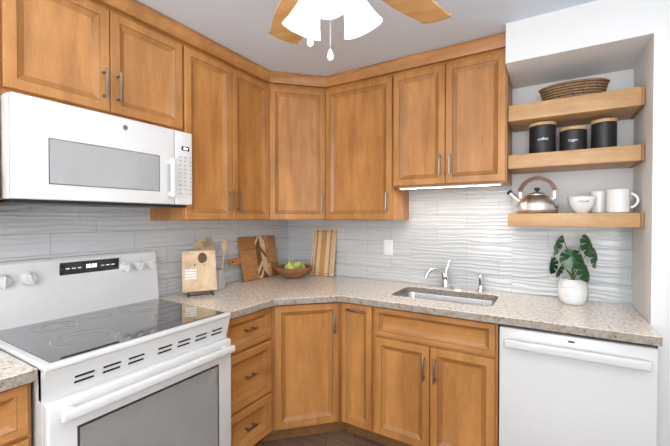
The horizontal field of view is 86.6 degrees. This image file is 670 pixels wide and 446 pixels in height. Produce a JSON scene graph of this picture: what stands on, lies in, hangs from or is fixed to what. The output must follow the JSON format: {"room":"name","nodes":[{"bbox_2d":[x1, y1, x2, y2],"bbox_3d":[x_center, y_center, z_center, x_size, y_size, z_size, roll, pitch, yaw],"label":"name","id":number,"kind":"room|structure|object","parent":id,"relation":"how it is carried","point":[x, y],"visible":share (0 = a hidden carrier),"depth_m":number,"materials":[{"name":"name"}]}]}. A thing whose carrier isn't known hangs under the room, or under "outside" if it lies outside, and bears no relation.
{"room":"kitchen","nodes":[
{"label":"kitchen","id":0,"kind":"room"},
{"bbox_2d":[260,429,386,445],"bbox_3d":[0.015,1.417,0.412,3.900,0.060,4.600,0,1,31],"label":"floor","id":1,"kind":"structure","parent":0,"point":[341,438],"depth_m":2.22,"materials":[{"name":"brown wood"}]},
{"bbox_2d":[0,382,30,445],"bbox_3d":[-1.377,0.941,1.045,0.653,0.876,0.600,0,1,31],"label":"base cabinet","id":2,"kind":"object","parent":1,"relation":"on","point":[15,416],"visible":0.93,"depth_m":1.11,"materials":[{"name":"brown wood"}]},
{"bbox_2d":[0,350,37,391],"bbox_3d":[-1.380,0.483,1.034,0.639,0.038,0.616,0,1,31],"label":"countertop","id":3,"kind":"structure","parent":2,"relation":"on","point":[15,372],"depth_m":1.12,"materials":[{"name":"stone"}]},
{"bbox_2d":[0,250,234,445],"bbox_3d":[-0.981,0.769,1.606,0.743,1.205,0.762,0,1,31],"label":"range","id":4,"kind":"object","parent":1,"relation":"on","point":[113,349],"visible":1,"depth_m":1.51,"materials":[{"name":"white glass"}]},
{"bbox_2d":[226,307,271,445],"bbox_3d":[-0.726,0.927,2.131,0.641,0.876,0.385,0,1,31],"label":"base cabinet","id":5,"kind":"object","parent":1,"relation":"on","point":[249,335],"visible":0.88,"depth_m":2.00,"materials":[{"name":"brown wood"}]},
{"bbox_2d":[262,302,346,441],"bbox_3d":[-0.274,0.921,2.616,0.914,0.876,0.912,0,1,31],"label":"base cabinet","id":6,"kind":"object","parent":1,"relation":"on","point":[306,390],"visible":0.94,"depth_m":2.20,"materials":[{"name":"brown wood"}]},
{"bbox_2d":[159,273,662,346],"bbox_3d":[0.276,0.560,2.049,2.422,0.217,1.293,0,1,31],"label":"countertop","id":7,"kind":"structure","parent":6,"relation":"on","point":[616,321],"depth_m":2.04,"materials":[{"name":"stone"}]},
{"bbox_2d":[181,250,216,297],"bbox_3d":[-0.853,0.312,2.235,0.201,0.270,0.184,0,1,-27],"label":"cookbook","id":8,"kind":"object","parent":7,"relation":"on","point":[198,271],"visible":1,"depth_m":2.23,"materials":[{"name":"beige paper"}]},
{"bbox_2d":[193,236,227,288],"bbox_3d":[-0.838,0.269,2.413,0.143,0.353,0.287,0,1,31],"label":"utensil holder","id":9,"kind":"object","parent":7,"relation":"on","point":[220,275],"visible":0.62,"depth_m":2.41,"materials":[{"name":"beige wood"}]},
{"bbox_2d":[228,235,278,281],"bbox_3d":[-0.634,0.274,2.801,0.080,0.331,0.520,0,1,31],"label":"cutting board","id":10,"kind":"object","parent":7,"relation":"on","point":[257,259],"visible":0.96,"depth_m":2.81,"materials":[{"name":"brown wood"}]},
{"bbox_2d":[274,260,311,278],"bbox_3d":[-0.336,0.367,2.861,0.300,0.144,0.300,0,1,11],"label":"fruit bowl","id":11,"kind":"object","parent":7,"relation":"on","point":[293,269],"visible":1,"depth_m":2.78,"materials":[{"name":"brown wood"}]},
{"bbox_2d":[310,229,336,276],"bbox_3d":[-0.096,0.246,2.978,0.228,0.383,0.078,0,1,31],"label":"cutting board","id":12,"kind":"object","parent":7,"relation":"on","point":[323,253],"visible":0.96,"depth_m":2.97,"materials":[{"name":"brown wood"}]},
{"bbox_2d":[424,260,464,289],"bbox_3d":[0.742,0.349,2.411,0.250,0.194,0.128,0,1,31],"label":"faucet","id":13,"kind":"object","parent":7,"relation":"on","point":[445,284],"visible":1,"depth_m":2.42,"materials":[{"name":"silver metal"}]},
{"bbox_2d":[477,274,483,291],"bbox_3d":[0.950,0.390,2.321,0.048,0.114,0.054,0,1,31],"label":"sprayer","id":14,"kind":"object","parent":7,"relation":"on","point":[480,283],"visible":1,"depth_m":2.31,"materials":[{"name":"silver metal"}]},
{"bbox_2d":[549,233,597,304],"bbox_3d":[1.318,0.254,1.969,0.228,0.395,0.229,0,1,31],"label":"monstera plant","id":15,"kind":"object","parent":7,"relation":"on","point":[572,290],"visible":1,"depth_m":1.94,"materials":[{"name":"green plant"}]},
{"bbox_2d":[342,302,378,441],"bbox_3d":[0.281,0.923,2.433,0.226,0.876,0.653,0,1,31],"label":"base cabinet","id":16,"kind":"object","parent":1,"relation":"on","point":[358,321],"visible":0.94,"depth_m":2.19,"materials":[{"name":"brown wood"}]},
{"bbox_2d":[374,306,498,445],"bbox_3d":[0.669,0.926,2.197,0.680,0.876,0.653,0,1,31],"label":"base cabinet","id":17,"kind":"object","parent":1,"relation":"on","point":[436,380],"visible":0.94,"depth_m":1.93,"materials":[{"name":"brown wood"}]},
{"bbox_2d":[498,324,657,445],"bbox_3d":[1.216,0.932,1.857,0.605,0.872,0.664,0,1,31],"label":"dishwasher","id":18,"kind":"object","parent":1,"relation":"on","point":[560,389],"visible":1,"depth_m":1.60,"materials":[{"name":"white metal"}]},
{"bbox_2d":[137,0,596,76],"bbox_3d":[0.015,-1.083,0.380,3.900,0.080,4.600,0,1,31],"label":"ceiling","id":19,"kind":"structure","parent":0,"point":[241,27],"depth_m":1.95,"materials":[{"name":"paint"}]},
{"bbox_2d":[268,0,451,60],"bbox_3d":[0.022,-0.767,1.062,1.076,0.566,1.119,0,1,31],"label":"ceiling fan","id":20,"kind":"object","parent":19,"relation":"hanging from","point":[295,21],"visible":1,"depth_m":1.17,"materials":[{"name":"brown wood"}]},
{"bbox_2d":[334,69,633,304],"bbox_3d":[1.180,0.147,2.321,3.900,2.430,0.100,0,1,31],"label":"wall","id":21,"kind":"structure","parent":0,"point":[576,183],"depth_m":2.11,"materials":[{"name":"paint"}]},
{"bbox_2d":[268,83,325,219],"bbox_3d":[-0.322,-0.516,2.803,0.618,0.985,0.612,0,1,31],"label":"upper cabinet","id":22,"kind":"object","parent":21,"relation":"attached to","point":[297,183],"visible":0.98,"depth_m":2.59,"materials":[{"name":"brown wood"}]},
{"bbox_2d":[95,0,505,87],"bbox_3d":[-0.248,-1.017,1.450,1.515,0.070,2.214,0,1,31],"label":"crown molding","id":23,"kind":"structure","parent":22,"relation":"attached to","point":[147,16],"depth_m":2.15,"materials":[{"name":"brown wood"}]},
{"bbox_2d":[288,220,409,282],"bbox_3d":[0.067,0.207,2.932,1.148,0.465,0.008,0,1,31],"label":"backsplash","id":24,"kind":"structure","parent":21,"relation":"attached to","point":[359,248],"depth_m":2.84,"materials":[{"name":"tile"}]},
{"bbox_2d":[384,240,392,254],"bbox_3d":[0.407,0.187,2.715,0.072,0.116,0.010,0,1,31],"label":"switch plate","id":25,"kind":"object","parent":24,"relation":"attached to","point":[388,247],"visible":1,"depth_m":2.71,"materials":[{"name":"white plastic"}]},
{"bbox_2d":[325,73,408,219],"bbox_3d":[0.228,-0.514,2.615,0.535,0.985,0.363,0,1,31],"label":"upper cabinet","id":26,"kind":"object","parent":21,"relation":"attached to","point":[359,144],"visible":0.96,"depth_m":2.49,"materials":[{"name":"brown wood"}]},
{"bbox_2d":[394,48,512,189],"bbox_3d":[0.750,-0.620,2.298,0.683,0.765,0.363,0,1,31],"label":"upper cabinet","id":27,"kind":"object","parent":21,"relation":"attached to","point":[452,126],"visible":1,"depth_m":2.15,"materials":[{"name":"brown wood"}]},
{"bbox_2d":[399,183,501,188],"bbox_3d":[0.701,-0.229,2.223,0.623,0.012,0.025,0,1,31],"label":"under-cabinet light","id":28,"kind":"object","parent":27,"relation":"attached to","point":[463,185],"visible":1,"depth_m":2.20,"materials":[{"name":"white plastic"}]},
{"bbox_2d":[410,186,511,292],"bbox_3d":[0.847,0.103,2.458,0.676,0.685,0.008,0,1,31],"label":"backsplash","id":29,"kind":"structure","parent":21,"relation":"attached to","point":[467,232],"depth_m":2.44,"materials":[{"name":"tile"}]},
{"bbox_2d":[511,226,632,303],"bbox_3d":[1.393,0.235,2.130,0.601,0.430,0.008,0,1,31],"label":"backsplash","id":30,"kind":"structure","parent":21,"relation":"attached to","point":[610,279],"depth_m":2.11,"materials":[{"name":"tile"}]},
{"bbox_2d":[508,212,643,227],"bbox_3d":[1.317,-0.017,2.000,0.597,0.076,0.300,0,1,31],"label":"shelf","id":31,"kind":"object","parent":21,"relation":"attached to","point":[636,220],"visible":1,"depth_m":1.85,"materials":[{"name":"brown wood"}]},
{"bbox_2d":[507,176,558,213],"bbox_3d":[1.155,-0.163,2.085,0.274,0.215,0.221,1,1,39],"label":"kettle","id":32,"kind":"object","parent":31,"relation":"on","point":[537,202],"visible":1,"depth_m":2.01,"materials":[{"name":"metal"}]},
{"bbox_2d":[567,196,595,212],"bbox_3d":[1.338,-0.097,1.930,0.128,0.088,0.128,0,1,25],"label":"bowl","id":33,"kind":"object","parent":31,"relation":"on","point":[582,204],"visible":0.98,"depth_m":1.89,"materials":[{"name":"white ceramic"}]},
{"bbox_2d":[589,191,605,212],"bbox_3d":[1.456,-0.114,1.976,0.088,0.120,0.124,0,1,1],"label":"mug","id":34,"kind":"object","parent":31,"relation":"on","point":[600,205],"visible":0.52,"depth_m":1.92,"materials":[{"name":"white ceramic"}]},
{"bbox_2d":[606,189,639,212],"bbox_3d":[1.476,-0.113,1.825,0.134,0.122,0.098,1,1,39],"label":"mug","id":35,"kind":"object","parent":31,"relation":"on","point":[617,200],"visible":0.94,"depth_m":1.80,"materials":[{"name":"white ceramic"}]},
{"bbox_2d":[508,143,644,173],"bbox_3d":[1.317,-0.346,1.995,0.597,0.082,0.300,0,1,31],"label":"shelf","id":36,"kind":"object","parent":21,"relation":"attached to","point":[626,156],"visible":1,"depth_m":1.89,"materials":[{"name":"brown wood"}]},
{"bbox_2d":[529,121,556,153],"bbox_3d":[1.189,-0.478,2.038,0.138,0.182,0.138,0,1,27],"label":"coffee canister","id":37,"kind":"object","parent":36,"relation":"on","point":[542,136],"visible":0.98,"depth_m":1.98,"materials":[{"name":"black metal"}]},
{"bbox_2d":[559,125,587,150],"bbox_3d":[1.320,-0.456,1.971,0.134,0.140,0.134,0,1,33],"label":"sugar canister","id":38,"kind":"object","parent":36,"relation":"on","point":[573,137],"visible":0.98,"depth_m":1.92,"materials":[{"name":"black metal"}]},
{"bbox_2d":[590,117,617,147],"bbox_3d":[1.443,-0.468,1.908,0.118,0.166,0.118,0,1,31],"label":"tea canister","id":39,"kind":"object","parent":36,"relation":"on","point":[603,132],"visible":0.75,"depth_m":1.86,"materials":[{"name":"black metal"}]},
{"bbox_2d":[508,85,645,131],"bbox_3d":[1.317,-0.620,1.992,0.597,0.094,0.300,0,1,31],"label":"shelf","id":40,"kind":"object","parent":21,"relation":"attached to","point":[625,104],"visible":1,"depth_m":1.88,"materials":[{"name":"brown wood"}]},
{"bbox_2d":[538,78,609,100],"bbox_3d":[1.326,-0.715,1.982,0.335,0.097,0.205,0,1,27],"label":"basket","id":41,"kind":"object","parent":40,"relation":"on","point":[572,88],"visible":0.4,"depth_m":1.90,"materials":[{"name":"brown wicker"}]},
{"bbox_2d":[506,0,653,88],"bbox_3d":[1.282,-0.958,1.929,0.601,0.210,0.440,0,1,31],"label":"ceiling soffit","id":42,"kind":"structure","parent":0,"point":[597,37],"depth_m":1.78,"materials":[{"name":"paint"}]},
{"bbox_2d":[632,0,669,445],"bbox_3d":[2.081,0.159,1.460,1.267,2.430,0.440,0,1,31],"label":"wall block","id":43,"kind":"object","parent":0,"point":[651,259],"visible":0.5,"depth_m":1.59,"materials":[{"name":"paint"}]},
{"bbox_3d":[-1.636,0.160,1.337,0.100,2.430,4.500,0,1,31],"label":"wall","id":44,"kind":"structure","parent":0,"visible":0},
{"bbox_2d":[0,205,149,220],"bbox_3d":[-1.300,-0.048,1.785,0.008,0.075,0.770,0,1,31],"label":"backsplash","id":45,"kind":"structure","parent":44,"relation":"attached to","point":[35,213],"depth_m":1.76,"materials":[{"name":"tile"}]},
{"bbox_2d":[0,0,182,131],"bbox_3d":[-1.144,-0.736,1.688,0.363,0.517,0.754,0,1,31],"label":"upper cabinet","id":46,"kind":"object","parent":44,"relation":"attached to","point":[94,55],"visible":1,"depth_m":1.56,"materials":[{"name":"brown wood"}]},
{"bbox_2d":[0,92,191,207],"bbox_3d":[-1.111,-0.277,1.675,0.439,0.397,0.752,0,1,31],"label":"microwave","id":47,"kind":"object","parent":46,"relation":"attached to","point":[52,153],"visible":1,"depth_m":1.47,"materials":[{"name":"white plastic"}]},
{"bbox_2d":[0,220,287,296],"bbox_3d":[-1.254,0.221,1.866,0.008,0.465,3.200,0,1,31],"label":"backsplash","id":48,"kind":"structure","parent":44,"relation":"attached to","point":[168,242],"depth_m":2.11,"materials":[{"name":"tile"}]},
{"bbox_2d":[150,42,268,220],"bbox_3d":[-0.768,-0.510,2.312,0.363,0.985,0.695,0,1,31],"label":"upper cabinet","id":49,"kind":"object","parent":44,"relation":"attached to","point":[225,109],"visible":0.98,"depth_m":2.19,"materials":[{"name":"brown wood"}]}
]}

